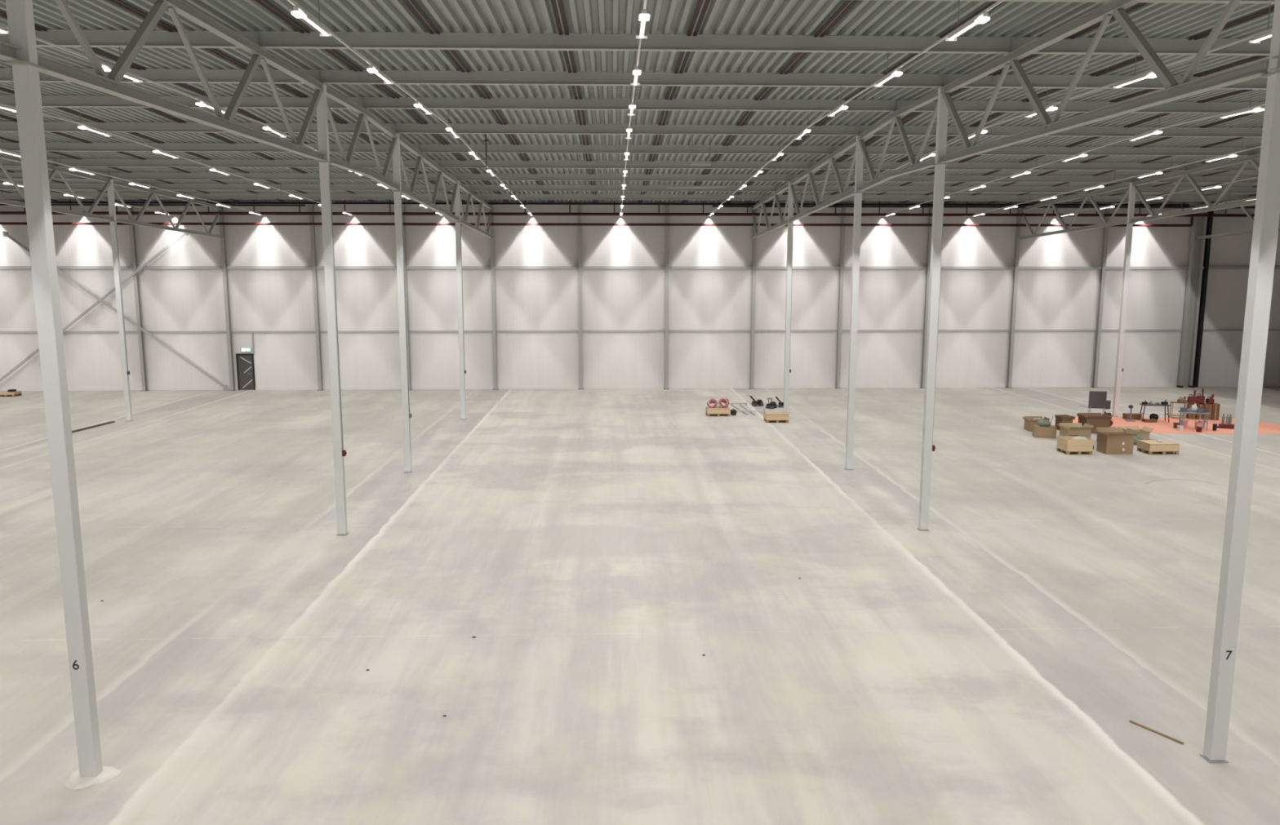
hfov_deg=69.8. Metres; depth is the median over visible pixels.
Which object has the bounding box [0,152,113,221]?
roof truss
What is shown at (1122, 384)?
baseboard
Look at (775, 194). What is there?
roof truss
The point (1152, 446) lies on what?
wooden crate
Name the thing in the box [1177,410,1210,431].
work table
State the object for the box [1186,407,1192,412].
tool case
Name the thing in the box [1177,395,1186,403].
red hoist part
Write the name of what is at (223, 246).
post
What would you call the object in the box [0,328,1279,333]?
trim
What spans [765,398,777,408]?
machine
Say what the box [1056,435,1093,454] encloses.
wooden crate
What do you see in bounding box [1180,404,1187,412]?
tool case
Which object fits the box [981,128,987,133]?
light
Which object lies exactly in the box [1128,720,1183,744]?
wooden stick
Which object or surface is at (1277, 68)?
roof truss
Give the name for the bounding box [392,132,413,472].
steel column
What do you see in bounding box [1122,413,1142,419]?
cardboard box
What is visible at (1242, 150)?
light trunking
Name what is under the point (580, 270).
post
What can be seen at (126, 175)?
roof beam
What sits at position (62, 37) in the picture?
roof beam
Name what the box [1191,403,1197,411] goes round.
plastic bag
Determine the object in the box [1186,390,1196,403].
red hoist part
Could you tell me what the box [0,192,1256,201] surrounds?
roof beam
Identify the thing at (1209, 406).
carton
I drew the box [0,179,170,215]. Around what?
light trunking
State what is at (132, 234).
post
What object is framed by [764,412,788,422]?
wooden crate
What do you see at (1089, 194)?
roof truss
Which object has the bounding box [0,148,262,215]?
light trunking
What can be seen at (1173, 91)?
roof truss
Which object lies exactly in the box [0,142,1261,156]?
roof beam
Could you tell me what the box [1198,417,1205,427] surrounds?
bucket
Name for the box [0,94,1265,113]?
roof beam
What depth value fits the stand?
43.43 m
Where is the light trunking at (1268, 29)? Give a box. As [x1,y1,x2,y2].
[800,2,1271,213]
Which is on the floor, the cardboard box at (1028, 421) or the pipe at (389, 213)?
the cardboard box at (1028, 421)
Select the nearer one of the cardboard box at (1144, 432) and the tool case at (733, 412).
the cardboard box at (1144, 432)
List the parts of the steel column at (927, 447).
plate, bearing plate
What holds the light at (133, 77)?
attached to the roof beam at (157, 75)
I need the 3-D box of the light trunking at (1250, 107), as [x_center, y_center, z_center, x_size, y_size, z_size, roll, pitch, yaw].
[15.647,-7.252,21.010,0.200,1.472,67.750,0,8,-2]
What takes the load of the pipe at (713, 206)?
attached to the roof truss at (1089, 194)
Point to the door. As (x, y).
(245, 362)
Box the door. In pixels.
[235,353,255,390]
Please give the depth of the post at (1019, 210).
55.99 m
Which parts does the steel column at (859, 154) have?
bearing plate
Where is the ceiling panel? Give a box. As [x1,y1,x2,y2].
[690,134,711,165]
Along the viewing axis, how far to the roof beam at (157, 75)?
22.88 m
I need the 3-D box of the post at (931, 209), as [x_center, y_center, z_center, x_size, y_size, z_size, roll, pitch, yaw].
[17.480,-6.954,55.849,0.340,11.000,0.340,0,8,-2]
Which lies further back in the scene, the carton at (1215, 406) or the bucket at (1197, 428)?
the carton at (1215, 406)
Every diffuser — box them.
[302,17,326,35]
[376,73,389,83]
[640,20,644,37]
[877,75,893,85]
[951,23,976,39]
[1117,76,1146,87]
[1223,111,1252,117]
[1254,35,1271,41]
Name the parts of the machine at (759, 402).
motor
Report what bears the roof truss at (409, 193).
on the steel column at (457, 203)
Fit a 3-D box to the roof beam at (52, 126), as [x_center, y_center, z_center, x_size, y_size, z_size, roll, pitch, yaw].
[-2.929,-9.451,30.628,87.960,0.322,0.240,0,8,-2]
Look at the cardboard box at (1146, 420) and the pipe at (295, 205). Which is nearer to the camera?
the cardboard box at (1146, 420)
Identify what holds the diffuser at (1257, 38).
attached to the light trunking at (1268, 29)
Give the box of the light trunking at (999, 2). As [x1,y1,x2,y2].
[710,0,1004,213]
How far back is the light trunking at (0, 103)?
30.70 m
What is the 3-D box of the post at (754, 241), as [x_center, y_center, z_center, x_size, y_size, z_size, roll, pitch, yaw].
[6.865,-6.908,55.541,0.340,11.000,0.340,0,8,-2]
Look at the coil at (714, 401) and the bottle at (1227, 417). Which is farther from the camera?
the coil at (714, 401)
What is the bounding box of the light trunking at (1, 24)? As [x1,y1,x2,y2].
[0,23,414,193]
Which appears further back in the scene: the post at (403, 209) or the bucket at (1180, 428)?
the post at (403, 209)
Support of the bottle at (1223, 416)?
on the sled
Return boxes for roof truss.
[0,40,22,60]
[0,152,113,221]
[37,0,326,160]
[113,180,222,238]
[326,86,399,191]
[399,134,458,221]
[459,182,492,239]
[751,182,788,239]
[789,137,856,222]
[856,89,937,191]
[937,0,1269,163]
[1020,183,1129,239]
[1128,153,1260,222]
[1196,200,1279,239]
[1270,54,1279,70]
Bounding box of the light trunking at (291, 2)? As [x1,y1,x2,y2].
[287,0,531,213]
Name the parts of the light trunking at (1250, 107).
batten light, batten light, batten light, batten light, batten light, batten light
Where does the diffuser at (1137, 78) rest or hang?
attached to the light trunking at (1268, 29)
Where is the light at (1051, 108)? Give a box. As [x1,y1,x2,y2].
[1044,105,1057,111]
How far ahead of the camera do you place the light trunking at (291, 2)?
18.65 m
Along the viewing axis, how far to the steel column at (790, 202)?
43.65 m
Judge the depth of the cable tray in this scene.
54.36 m
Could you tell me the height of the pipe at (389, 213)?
0.849 m
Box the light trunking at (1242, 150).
[972,141,1261,217]
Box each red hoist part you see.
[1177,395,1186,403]
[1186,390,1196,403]
[1195,388,1204,403]
[1205,394,1214,403]
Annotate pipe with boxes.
[0,199,1279,217]
[0,204,305,206]
[0,217,1193,226]
[666,186,726,188]
[712,204,1255,208]
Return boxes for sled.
[1217,423,1234,429]
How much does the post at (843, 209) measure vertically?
11.000 m
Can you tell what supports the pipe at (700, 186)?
hanging from the ceiling
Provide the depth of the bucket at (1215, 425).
40.80 m
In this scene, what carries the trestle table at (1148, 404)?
on the sheet
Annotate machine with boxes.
[749,395,763,406]
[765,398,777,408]
[775,396,789,407]
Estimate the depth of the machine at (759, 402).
48.59 m
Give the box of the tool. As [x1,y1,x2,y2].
[1160,400,1168,404]
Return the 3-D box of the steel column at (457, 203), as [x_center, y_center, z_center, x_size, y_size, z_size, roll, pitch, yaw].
[-8.444,-5.206,43.275,0.345,11.203,0.360,0,8,-2]
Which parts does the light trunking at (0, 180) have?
batten light, batten light, batten light, batten light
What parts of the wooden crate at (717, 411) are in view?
lid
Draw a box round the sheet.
[1072,417,1279,434]
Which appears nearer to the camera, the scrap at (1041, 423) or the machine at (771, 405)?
the scrap at (1041, 423)
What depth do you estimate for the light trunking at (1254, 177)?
44.98 m
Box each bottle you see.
[1221,413,1224,424]
[1225,414,1229,425]
[1228,413,1231,424]
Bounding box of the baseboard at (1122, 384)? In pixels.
[0,383,1279,391]
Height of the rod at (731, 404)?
0.065 m
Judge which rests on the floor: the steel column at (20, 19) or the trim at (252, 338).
the steel column at (20, 19)
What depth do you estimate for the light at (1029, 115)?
24.12 m
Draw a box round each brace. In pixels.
[0,232,187,382]
[3,231,228,390]
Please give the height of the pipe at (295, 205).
0.100 m
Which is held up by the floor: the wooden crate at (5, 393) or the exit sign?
the wooden crate at (5, 393)
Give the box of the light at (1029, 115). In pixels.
[1024,111,1036,117]
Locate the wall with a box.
[0,200,1279,387]
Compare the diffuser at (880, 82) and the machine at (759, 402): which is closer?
the diffuser at (880, 82)
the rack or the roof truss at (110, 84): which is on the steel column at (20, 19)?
the roof truss at (110, 84)
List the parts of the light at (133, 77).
plate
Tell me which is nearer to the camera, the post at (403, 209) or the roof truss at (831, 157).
the roof truss at (831, 157)
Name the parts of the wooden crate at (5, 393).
lid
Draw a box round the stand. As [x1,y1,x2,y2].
[1124,404,1135,422]
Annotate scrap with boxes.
[1036,420,1051,426]
[1071,436,1087,439]
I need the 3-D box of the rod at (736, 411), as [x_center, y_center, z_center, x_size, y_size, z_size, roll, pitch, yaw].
[5.565,-0.038,46.169,1.484,0.135,0.069,1,8,6]
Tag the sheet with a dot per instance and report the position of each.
(1162, 426)
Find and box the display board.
[1079,391,1111,415]
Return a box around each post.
[127,205,148,391]
[217,205,235,391]
[308,204,324,391]
[402,204,412,390]
[489,204,497,390]
[577,204,583,389]
[663,204,669,389]
[749,208,756,389]
[834,207,845,388]
[920,207,933,388]
[1004,208,1022,388]
[1090,208,1110,387]
[1177,211,1208,387]
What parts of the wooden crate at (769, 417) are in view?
lid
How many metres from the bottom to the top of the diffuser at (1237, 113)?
0.020 m
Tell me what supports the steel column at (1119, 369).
on the floor
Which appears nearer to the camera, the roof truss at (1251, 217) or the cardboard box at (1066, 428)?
the cardboard box at (1066, 428)
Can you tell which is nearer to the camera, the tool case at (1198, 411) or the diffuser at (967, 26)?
the diffuser at (967, 26)
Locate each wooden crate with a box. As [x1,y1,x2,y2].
[0,391,22,396]
[706,406,729,416]
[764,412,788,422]
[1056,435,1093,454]
[1137,440,1179,454]
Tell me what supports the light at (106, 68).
attached to the light trunking at (1, 24)
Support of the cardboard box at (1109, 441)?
on the floor
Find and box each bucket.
[1173,420,1181,428]
[1177,423,1183,431]
[1180,417,1188,427]
[1194,420,1201,429]
[1195,425,1202,432]
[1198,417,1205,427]
[1212,422,1217,431]
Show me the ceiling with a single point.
(815, 18)
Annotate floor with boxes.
[0,386,1279,824]
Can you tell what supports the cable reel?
on the sheet
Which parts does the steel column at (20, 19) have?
bearing plate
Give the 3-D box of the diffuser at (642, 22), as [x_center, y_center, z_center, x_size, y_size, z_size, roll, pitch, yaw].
[0.044,-6.212,14.812,0.030,0.020,1.240,0,10,-2]
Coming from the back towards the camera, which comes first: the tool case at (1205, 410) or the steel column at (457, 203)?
the steel column at (457, 203)
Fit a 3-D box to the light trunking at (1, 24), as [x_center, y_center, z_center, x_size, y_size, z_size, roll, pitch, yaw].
[-10.642,-7.140,20.249,0.200,1.472,67.750,0,8,-2]
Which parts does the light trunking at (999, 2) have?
batten light, batten light, batten light, batten light, batten light, batten light, plate, suspension rod, batten light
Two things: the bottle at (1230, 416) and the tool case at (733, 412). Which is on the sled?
the bottle at (1230, 416)
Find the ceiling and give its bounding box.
[0,0,1274,204]
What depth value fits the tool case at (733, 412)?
45.38 m
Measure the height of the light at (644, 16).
3.140 m
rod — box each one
[483,133,488,165]
[730,404,747,414]
[736,410,765,413]
[739,404,755,415]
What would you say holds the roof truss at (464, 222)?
attached to the steel column at (457, 203)
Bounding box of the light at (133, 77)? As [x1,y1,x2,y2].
[124,72,142,82]
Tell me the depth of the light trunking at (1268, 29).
19.25 m
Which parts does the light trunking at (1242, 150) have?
batten light, batten light, batten light, batten light, batten light, batten light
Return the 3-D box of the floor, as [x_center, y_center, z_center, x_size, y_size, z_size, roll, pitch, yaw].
[-2.629,3.707,22.208,88.000,0.300,69.000,0,8,-2]
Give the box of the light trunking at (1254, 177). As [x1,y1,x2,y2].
[1060,177,1257,217]
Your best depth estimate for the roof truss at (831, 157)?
36.09 m
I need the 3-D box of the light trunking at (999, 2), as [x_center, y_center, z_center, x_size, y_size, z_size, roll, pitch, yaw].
[5.132,-7.207,20.706,0.200,1.472,67.750,0,8,-2]
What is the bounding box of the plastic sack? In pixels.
[1133,434,1142,444]
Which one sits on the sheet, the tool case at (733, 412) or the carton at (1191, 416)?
the carton at (1191, 416)
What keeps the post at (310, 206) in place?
on the floor
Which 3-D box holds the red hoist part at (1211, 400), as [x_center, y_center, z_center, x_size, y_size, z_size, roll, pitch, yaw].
[27.329,-0.663,43.978,0.304,0.428,0.260,0,8,1]
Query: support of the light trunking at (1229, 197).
attached to the roof beam at (88, 101)
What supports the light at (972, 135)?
attached to the light trunking at (1268, 29)
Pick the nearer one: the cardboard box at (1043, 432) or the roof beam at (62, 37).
the roof beam at (62, 37)
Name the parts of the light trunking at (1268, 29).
batten light, batten light, plate, batten light, suspension rod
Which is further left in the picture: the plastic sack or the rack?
the plastic sack
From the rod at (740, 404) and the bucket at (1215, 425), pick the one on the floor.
the rod at (740, 404)
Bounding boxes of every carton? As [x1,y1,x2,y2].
[1186,403,1196,419]
[1195,403,1204,419]
[1203,403,1212,420]
[1210,403,1220,420]
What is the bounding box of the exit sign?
[240,347,251,351]
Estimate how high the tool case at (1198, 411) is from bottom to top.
0.278 m
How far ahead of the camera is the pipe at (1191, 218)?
54.29 m
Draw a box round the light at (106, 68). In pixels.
[100,63,112,71]
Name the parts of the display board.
panel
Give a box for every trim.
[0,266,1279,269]
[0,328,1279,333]
[251,333,254,353]
[1192,210,1213,387]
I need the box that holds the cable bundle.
[7,389,16,391]
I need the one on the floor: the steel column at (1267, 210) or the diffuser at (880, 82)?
the steel column at (1267, 210)
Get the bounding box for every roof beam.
[0,29,1271,55]
[0,67,1267,89]
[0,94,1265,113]
[0,121,1262,137]
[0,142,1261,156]
[0,158,1259,171]
[0,172,1257,182]
[0,182,1257,192]
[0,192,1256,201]
[897,0,1275,4]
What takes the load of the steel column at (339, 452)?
on the floor
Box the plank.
[71,421,115,432]
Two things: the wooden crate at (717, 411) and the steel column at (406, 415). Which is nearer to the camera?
the steel column at (406, 415)
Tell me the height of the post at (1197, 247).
10.980 m
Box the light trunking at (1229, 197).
[1146,197,1256,215]
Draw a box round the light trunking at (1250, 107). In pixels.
[886,88,1265,214]
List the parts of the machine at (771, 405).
motor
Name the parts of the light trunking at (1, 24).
batten light, rail, batten light, batten light, batten light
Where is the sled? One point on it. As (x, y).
(1220, 426)
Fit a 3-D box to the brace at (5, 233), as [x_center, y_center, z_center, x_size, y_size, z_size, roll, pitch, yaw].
[-30.885,-5.936,54.253,12.350,9.350,0.090,0,8,-2]
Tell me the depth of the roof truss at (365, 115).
26.16 m
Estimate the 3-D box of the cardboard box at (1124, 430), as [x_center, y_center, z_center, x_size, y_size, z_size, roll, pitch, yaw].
[19.343,0.967,37.714,1.005,0.602,0.917,0,8,-2]
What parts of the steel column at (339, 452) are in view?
bearing plate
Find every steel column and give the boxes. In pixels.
[4,0,121,790]
[106,178,133,421]
[316,81,348,535]
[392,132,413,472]
[453,179,466,420]
[783,181,794,418]
[844,134,863,470]
[916,85,947,531]
[1112,182,1135,417]
[1199,0,1279,763]
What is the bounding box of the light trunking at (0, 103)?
[0,102,351,213]
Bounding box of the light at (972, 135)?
[968,132,976,140]
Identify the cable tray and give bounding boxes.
[22,201,1189,206]
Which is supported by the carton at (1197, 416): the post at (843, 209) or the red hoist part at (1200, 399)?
the red hoist part at (1200, 399)
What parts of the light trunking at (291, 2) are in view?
batten light, suspension rod, plate, batten light, plate, batten light, batten light, batten light, batten light, batten light, batten light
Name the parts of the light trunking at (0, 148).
batten light, batten light, batten light, batten light, batten light, batten light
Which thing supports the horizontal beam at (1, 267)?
attached to the wall
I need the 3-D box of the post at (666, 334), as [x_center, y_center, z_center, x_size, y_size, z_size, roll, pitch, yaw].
[1.617,-6.886,55.389,0.340,11.000,0.340,0,8,-2]
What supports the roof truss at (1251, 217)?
attached to the post at (1197, 247)
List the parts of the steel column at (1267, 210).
plate, bearing plate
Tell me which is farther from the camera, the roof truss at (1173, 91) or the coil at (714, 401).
the coil at (714, 401)
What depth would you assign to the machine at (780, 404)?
48.17 m
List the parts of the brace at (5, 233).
gusset plate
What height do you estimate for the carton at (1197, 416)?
0.740 m
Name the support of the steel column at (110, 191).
on the floor
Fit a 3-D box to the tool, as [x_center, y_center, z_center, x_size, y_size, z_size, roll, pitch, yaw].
[24.754,-0.493,43.303,0.280,0.229,0.120,0,8,-2]
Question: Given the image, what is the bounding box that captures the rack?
[1168,401,1187,418]
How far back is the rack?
44.41 m
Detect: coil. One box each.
[706,398,717,407]
[717,397,728,407]
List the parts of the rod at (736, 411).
rod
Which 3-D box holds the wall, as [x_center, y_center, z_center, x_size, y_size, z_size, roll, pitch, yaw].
[-3.642,-7.412,55.530,88.400,12.200,0.200,0,8,-2]
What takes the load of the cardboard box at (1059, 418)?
on the floor
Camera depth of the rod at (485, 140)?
31.84 m
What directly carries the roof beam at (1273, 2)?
attached to the ceiling
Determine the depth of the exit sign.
55.25 m
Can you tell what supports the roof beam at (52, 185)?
attached to the ceiling
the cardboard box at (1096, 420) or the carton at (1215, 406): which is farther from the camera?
the carton at (1215, 406)
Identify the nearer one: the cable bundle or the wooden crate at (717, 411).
the wooden crate at (717, 411)
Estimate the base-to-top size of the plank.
0.073 m
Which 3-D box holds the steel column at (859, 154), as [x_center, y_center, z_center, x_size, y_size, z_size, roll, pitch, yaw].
[7.427,-3.665,31.786,0.275,11.498,0.360,0,8,-2]
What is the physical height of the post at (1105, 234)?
11.000 m
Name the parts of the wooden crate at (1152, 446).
lid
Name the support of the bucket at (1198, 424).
on the sheet
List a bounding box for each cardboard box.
[1022,416,1049,431]
[1031,424,1056,438]
[1054,414,1075,430]
[1057,422,1093,439]
[1076,413,1112,433]
[1093,428,1137,454]
[1094,426,1125,441]
[1112,426,1153,439]
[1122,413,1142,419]
[1142,418,1156,422]
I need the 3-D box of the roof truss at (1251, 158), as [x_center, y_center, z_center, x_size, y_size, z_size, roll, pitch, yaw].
[23.483,-9.219,37.543,0.180,2.150,11.875,0,8,-2]
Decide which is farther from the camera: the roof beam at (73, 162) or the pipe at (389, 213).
the pipe at (389, 213)
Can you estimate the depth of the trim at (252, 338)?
55.25 m
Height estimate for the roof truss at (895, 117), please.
1.954 m
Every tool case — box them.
[730,408,736,415]
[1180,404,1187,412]
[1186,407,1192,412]
[1196,406,1203,413]
[1202,406,1208,412]
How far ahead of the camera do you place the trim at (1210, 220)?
56.30 m
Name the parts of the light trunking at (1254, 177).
batten light, batten light, batten light, batten light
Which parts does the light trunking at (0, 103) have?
batten light, batten light, batten light, batten light, batten light, batten light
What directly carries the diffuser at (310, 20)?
attached to the light trunking at (291, 2)
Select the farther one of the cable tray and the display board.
the cable tray
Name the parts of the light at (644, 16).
batten light, batten light, batten light, batten light, light trunking, plate, batten light, plate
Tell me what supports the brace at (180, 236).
attached to the post
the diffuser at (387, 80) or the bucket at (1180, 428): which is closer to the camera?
the diffuser at (387, 80)
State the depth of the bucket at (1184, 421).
41.76 m
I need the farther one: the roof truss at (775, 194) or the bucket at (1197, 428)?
the roof truss at (775, 194)
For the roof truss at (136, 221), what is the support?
attached to the steel column at (110, 191)
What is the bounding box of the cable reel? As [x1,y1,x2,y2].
[1149,413,1158,420]
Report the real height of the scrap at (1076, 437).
0.169 m
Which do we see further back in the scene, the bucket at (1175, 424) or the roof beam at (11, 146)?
the bucket at (1175, 424)
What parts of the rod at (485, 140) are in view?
rod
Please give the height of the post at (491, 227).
11.000 m
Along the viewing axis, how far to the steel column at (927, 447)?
23.88 m
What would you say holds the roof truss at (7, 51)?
attached to the steel column at (20, 19)
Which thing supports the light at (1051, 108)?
attached to the light trunking at (1268, 29)
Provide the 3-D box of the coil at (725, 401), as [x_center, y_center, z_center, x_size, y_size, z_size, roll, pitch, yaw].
[4.113,-0.509,45.431,0.579,0.457,0.741,0,8,-2]
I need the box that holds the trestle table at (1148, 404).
[1138,403,1170,422]

